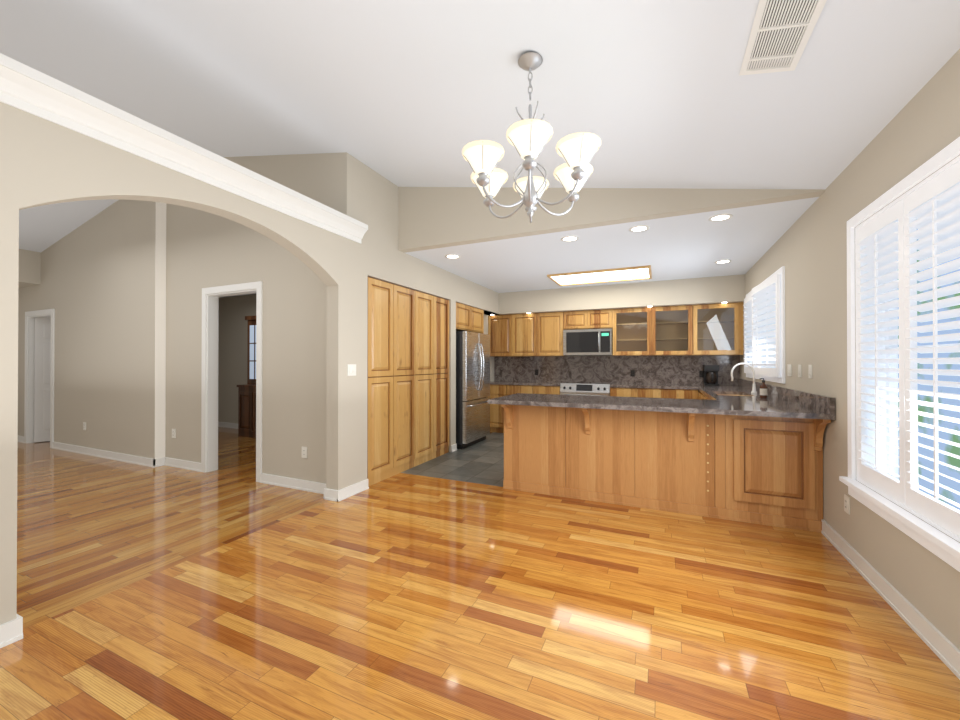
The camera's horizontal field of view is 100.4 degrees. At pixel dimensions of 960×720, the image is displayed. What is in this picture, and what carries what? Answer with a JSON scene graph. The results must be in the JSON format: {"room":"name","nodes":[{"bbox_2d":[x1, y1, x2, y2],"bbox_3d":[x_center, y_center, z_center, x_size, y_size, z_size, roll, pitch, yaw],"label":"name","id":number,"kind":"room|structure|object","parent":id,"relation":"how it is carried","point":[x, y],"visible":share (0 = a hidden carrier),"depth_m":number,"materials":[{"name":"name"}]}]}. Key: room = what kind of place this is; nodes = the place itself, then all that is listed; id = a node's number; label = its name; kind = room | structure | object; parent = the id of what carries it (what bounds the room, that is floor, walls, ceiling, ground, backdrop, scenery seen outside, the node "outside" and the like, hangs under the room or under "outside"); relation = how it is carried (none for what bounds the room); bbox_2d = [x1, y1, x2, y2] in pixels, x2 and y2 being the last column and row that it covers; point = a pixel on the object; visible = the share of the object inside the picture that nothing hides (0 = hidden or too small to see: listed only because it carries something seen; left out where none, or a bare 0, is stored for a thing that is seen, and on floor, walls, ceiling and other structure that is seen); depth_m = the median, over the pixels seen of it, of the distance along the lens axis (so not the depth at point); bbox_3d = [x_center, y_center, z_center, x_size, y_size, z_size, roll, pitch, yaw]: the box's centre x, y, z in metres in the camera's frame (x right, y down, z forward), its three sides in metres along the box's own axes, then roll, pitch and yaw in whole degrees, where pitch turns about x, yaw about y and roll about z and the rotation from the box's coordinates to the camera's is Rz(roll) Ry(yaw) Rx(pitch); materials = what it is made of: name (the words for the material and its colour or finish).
{"room":"dining room","nodes":[
{"label":"dining room","id":0,"kind":"room"},
{"bbox_2d":[18,249,40,287],"bbox_3d":[-7.822,-0.185,6.880,1.880,3.099,9.900,0,0,24],"label":"wall","id":1,"kind":"structure","parent":0,"point":[29,261],"depth_m":6.29,"materials":[{"name":"beige paint"}]},
{"bbox_2d":[34,318,50,441],"bbox_3d":[-7.015,0.329,6.773,0.730,2.050,0.133,0,0,-38],"label":"door","id":2,"kind":"structure","parent":1,"relation":"in","point":[42,325],"depth_m":6.63,"materials":[{"name":"white wood"}]},
{"bbox_2d":[0,102,346,624],"bbox_3d":[-2.402,-0.011,1.716,0.150,2.700,4.950,0,0,24],"label":"wall","id":3,"kind":"structure","parent":0,"point":[43,162],"depth_m":2.14,"materials":[{"name":"beige paint"}]},
{"bbox_2d":[0,53,367,243],"bbox_3d":[-2.361,-1.301,1.813,0.346,0.180,5.150,0,0,24],"label":"crown molding","id":4,"kind":"structure","parent":3,"relation":"attached to","point":[25,88],"depth_m":2.37,"materials":[{"name":"white"}]},
{"bbox_2d":[18,152,354,486],"bbox_3d":[-4.997,-0.578,5.606,8.080,3.873,0.240,0,0,24],"label":"wall","id":5,"kind":"structure","parent":0,"point":[124,287],"depth_m":5.08,"materials":[{"name":"beige paint"}]},
{"bbox_2d":[24,281,262,481],"bbox_3d":[-4.920,0.246,5.567,5.500,2.225,0.276,0,0,24],"label":"door frame","id":6,"kind":"structure","parent":5,"relation":"attached to","point":[210,296],"depth_m":4.86,"materials":[{"name":"white wood"}]},
{"bbox_2d":[172,429,175,437],"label":"outlet","id":7,"kind":"object","parent":5,"relation":"attached to","point":[173,430],"depth_m":5.09,"materials":[{"name":"white plastic"}]},
{"bbox_2d":[302,447,306,457],"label":"outlet","id":8,"kind":"object","parent":5,"relation":"attached to","point":[304,449],"depth_m":4.15,"materials":[{"name":"white plastic"}]},
{"bbox_2d":[347,364,355,375],"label":"light switch","id":9,"kind":"object","parent":5,"relation":"attached to","point":[351,369],"depth_m":3.99,"materials":[{"name":"white plastic"}]},
{"bbox_2d":[218,294,255,423],"bbox_3d":[-4.766,-0.385,6.883,7.050,3.500,2.280,0,0,24],"label":"wall","id":10,"kind":"structure","parent":0,"point":[232,352],"depth_m":8.07,"materials":[{"name":"beige paint"}]},
{"bbox_2d":[0,422,959,679],"bbox_3d":[-3.595,1.298,3.623,11.860,0.100,7.058,0,0,24],"label":"baseboard","id":11,"kind":"structure","parent":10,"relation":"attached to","point":[11,631],"depth_m":2.60,"materials":[{"name":"white wood"}]},
{"bbox_2d":[355,158,498,482],"bbox_3d":[-0.693,-0.353,6.316,0.820,3.430,4.600,0,0,24],"label":"wall","id":12,"kind":"structure","parent":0,"point":[378,256],"depth_m":4.47,"materials":[{"name":"beige paint"}]},
{"bbox_2d":[401,432,503,486],"bbox_3d":[1.720,1.419,5.668,4.255,0.120,3.780,0,0,24],"label":"floor","id":13,"kind":"structure","parent":0,"point":[482,462],"depth_m":5.14,"materials":[{"name":"tile"}]},
{"bbox_2d":[456,331,489,448],"bbox_3d":[-0.328,0.464,6.619,0.832,1.800,0.940,0,0,24],"label":"refrigerator","id":14,"kind":"object","parent":13,"relation":"on","point":[472,348],"visible":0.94,"depth_m":6.25,"materials":[{"name":"silver metal"}]},
{"bbox_2d":[560,383,610,395],"bbox_3d":[1.886,0.876,7.052,0.824,0.940,0.676,0,0,24],"label":"stove","id":15,"kind":"object","parent":13,"relation":"on","point":[589,389],"visible":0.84,"depth_m":6.81,"materials":[{"name":"silver metal"}]},
{"bbox_2d":[367,277,834,532],"bbox_3d":[1.176,0.234,5.464,4.666,2.247,4.203,0,0,24],"label":"kitchen cabinets","id":16,"kind":"object","parent":13,"relation":"on","point":[662,439],"visible":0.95,"depth_m":4.29,"materials":[{"name":"brown wood"}]},
{"bbox_2d":[563,328,612,355],"bbox_3d":[1.947,-0.309,7.181,0.832,0.459,0.438,0,0,24],"label":"microwave","id":17,"kind":"object","parent":16,"relation":"attached to","point":[582,342],"visible":0.98,"depth_m":7.01,"materials":[{"name":"silver metal"}]},
{"bbox_2d":[535,369,702,376],"bbox_3d":[2.385,0.236,7.200,2.890,0.110,0.010,0,0,24],"label":"outlet","id":18,"kind":"object","parent":16,"relation":"attached to","point":[536,370],"visible":0.98,"depth_m":7.05,"materials":[{"name":"black plastic"}]},
{"bbox_2d":[488,355,834,419],"bbox_3d":[1.441,0.183,5.535,4.242,0.530,3.856,0,0,24],"label":"countertop","id":19,"kind":"structure","parent":16,"relation":"on","point":[656,372],"depth_m":6.44,"materials":[{"name":"grey stone"}]},
{"bbox_2d":[703,365,718,385],"bbox_3d":[3.709,0.246,6.415,0.200,0.330,0.291,0,0,24],"label":"coffee maker","id":20,"kind":"object","parent":19,"relation":"on","point":[710,372],"visible":1,"depth_m":6.35,"materials":[{"name":"black plastic"}]},
{"bbox_2d":[731,363,756,393],"bbox_3d":[3.201,0.218,4.829,0.311,0.370,0.103,0,0,-6],"label":"faucet","id":21,"kind":"object","parent":19,"relation":"on","point":[753,391],"visible":1,"depth_m":4.82,"materials":[{"name":"white metal"}]},
{"bbox_2d":[760,378,766,397],"bbox_3d":[2.986,0.295,4.219,0.077,0.211,0.077,0,0,24],"label":"soap bottle","id":22,"kind":"object","parent":19,"relation":"on","point":[763,387],"visible":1,"depth_m":4.20,"materials":[{"name":"orange glass"}]},
{"bbox_2d":[0,427,959,719],"bbox_3d":[-3.092,1.414,4.736,12.260,0.120,9.900,0,0,24],"label":"floor","id":23,"kind":"structure","parent":0,"point":[404,596],"depth_m":2.14,"materials":[{"name":"brown wood"}]},
{"bbox_2d":[237,315,255,437],"bbox_3d":[-3.869,0.282,7.248,0.880,2.170,0.530,0,0,24],"label":"tall cabinet","id":24,"kind":"object","parent":23,"relation":"on","point":[246,393],"visible":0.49,"depth_m":7.14,"materials":[{"name":"brown wood"}]},
{"bbox_2d":[0,0,959,251],"bbox_3d":[-3.924,-1.963,2.912,12.260,1.370,5.860,0,0,24],"label":"ceiling","id":25,"kind":"structure","parent":0,"point":[400,87],"depth_m":2.49,"materials":[{"name":"white paint"}]},
{"bbox_2d":[462,52,600,222],"bbox_3d":[0.276,-1.213,2.197,0.769,0.858,0.762,0,0,24],"label":"chandelier","id":26,"kind":"object","parent":25,"relation":"hanging from","point":[529,136],"visible":1,"depth_m":2.04,"materials":[{"name":"white glass"}]},
{"bbox_2d":[739,0,826,75],"bbox_3d":[1.305,-1.439,1.722,0.232,0.055,0.600,0,0,24],"label":"ceiling vent","id":27,"kind":"object","parent":25,"relation":"in","point":[781,30],"visible":1,"depth_m":1.76,"materials":[{"name":"white metal"}]},
{"bbox_2d":[219,197,818,297],"bbox_3d":[-1.921,-1.343,7.343,12.260,0.120,3.750,0,0,24],"label":"ceiling","id":28,"kind":"structure","parent":0,"point":[689,246],"depth_m":4.78,"materials":[{"name":"white paint"}]},
{"bbox_2d":[445,214,732,263],"bbox_3d":[1.388,-1.290,5.036,3.300,0.008,2.060,0,0,24],"label":"cans","id":29,"kind":"object","parent":28,"relation":"attached to","point":[720,217],"visible":1,"depth_m":3.99,"materials":[{"name":"white"}]},
{"bbox_2d":[547,265,651,285],"bbox_3d":[1.841,-1.274,6.126,1.440,0.029,0.830,0,0,24],"label":"ceiling light","id":30,"kind":"object","parent":28,"relation":"attached to","point":[639,272],"depth_m":6.12,"materials":[{"name":"white plastic"}]},
{"bbox_2d":[398,187,824,252],"bbox_3d":[-2.718,-1.903,5.582,12.260,1.223,0.120,0,0,24],"label":"wall","id":31,"kind":"structure","parent":0,"point":[428,217],"depth_m":4.02,"materials":[{"name":"beige paint"}]},
{"bbox_2d":[484,274,744,314],"bbox_3d":[2.017,-1.082,6.818,4.248,0.406,1.059,0,0,24],"label":"wall","id":32,"kind":"structure","parent":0,"point":[719,289],"depth_m":6.70,"materials":[{"name":"beige paint"}]},
{"bbox_2d":[740,49,959,649],"bbox_3d":[2.356,0.001,2.156,0.200,2.680,9.670,0,0,24],"label":"wall","id":33,"kind":"structure","parent":0,"point":[812,252],"depth_m":2.75,"materials":[{"name":"beige paint"}]},
{"bbox_2d":[743,266,784,383],"bbox_3d":[3.542,-0.355,4.953,0.337,1.200,1.940,0,0,24],"label":"window shutters","id":34,"kind":"object","parent":33,"relation":"attached to","point":[757,301],"visible":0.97,"depth_m":4.56,"materials":[{"name":"white wood"}]},
{"bbox_2d":[787,364,791,375],"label":"outlet","id":35,"kind":"object","parent":33,"relation":"attached to","point":[789,366],"depth_m":3.92,"materials":[{"name":"white plastic"}]},
{"bbox_2d":[798,364,801,376],"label":"outlet","id":36,"kind":"object","parent":33,"relation":"attached to","point":[799,366],"depth_m":3.63,"materials":[{"name":"white plastic"}]},
{"bbox_2d":[808,365,811,377],"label":"outlet","id":37,"kind":"object","parent":33,"relation":"attached to","point":[809,366],"depth_m":3.38,"materials":[{"name":"white plastic"}]},
{"bbox_2d":[844,494,849,514],"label":"outlet","id":38,"kind":"object","parent":33,"relation":"attached to","point":[846,499],"depth_m":2.72,"materials":[{"name":"white plastic"}]},
{"bbox_2d":[839,137,959,571],"bbox_3d":[2.055,-0.022,1.563,0.259,1.820,2.400,0,0,24],"label":"window","id":39,"kind":"structure","parent":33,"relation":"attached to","point":[875,275],"depth_m":2.08,"materials":[{"name":"white wood"}]},
{"label":"outside","id":40,"kind":"structure","parent":0,"visible":0},
{"bbox_2d":[897,229,959,509],"bbox_3d":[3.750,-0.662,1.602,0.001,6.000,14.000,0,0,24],"label":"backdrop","id":41,"kind":"structure","parent":40,"point":[950,460],"depth_m":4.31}
]}

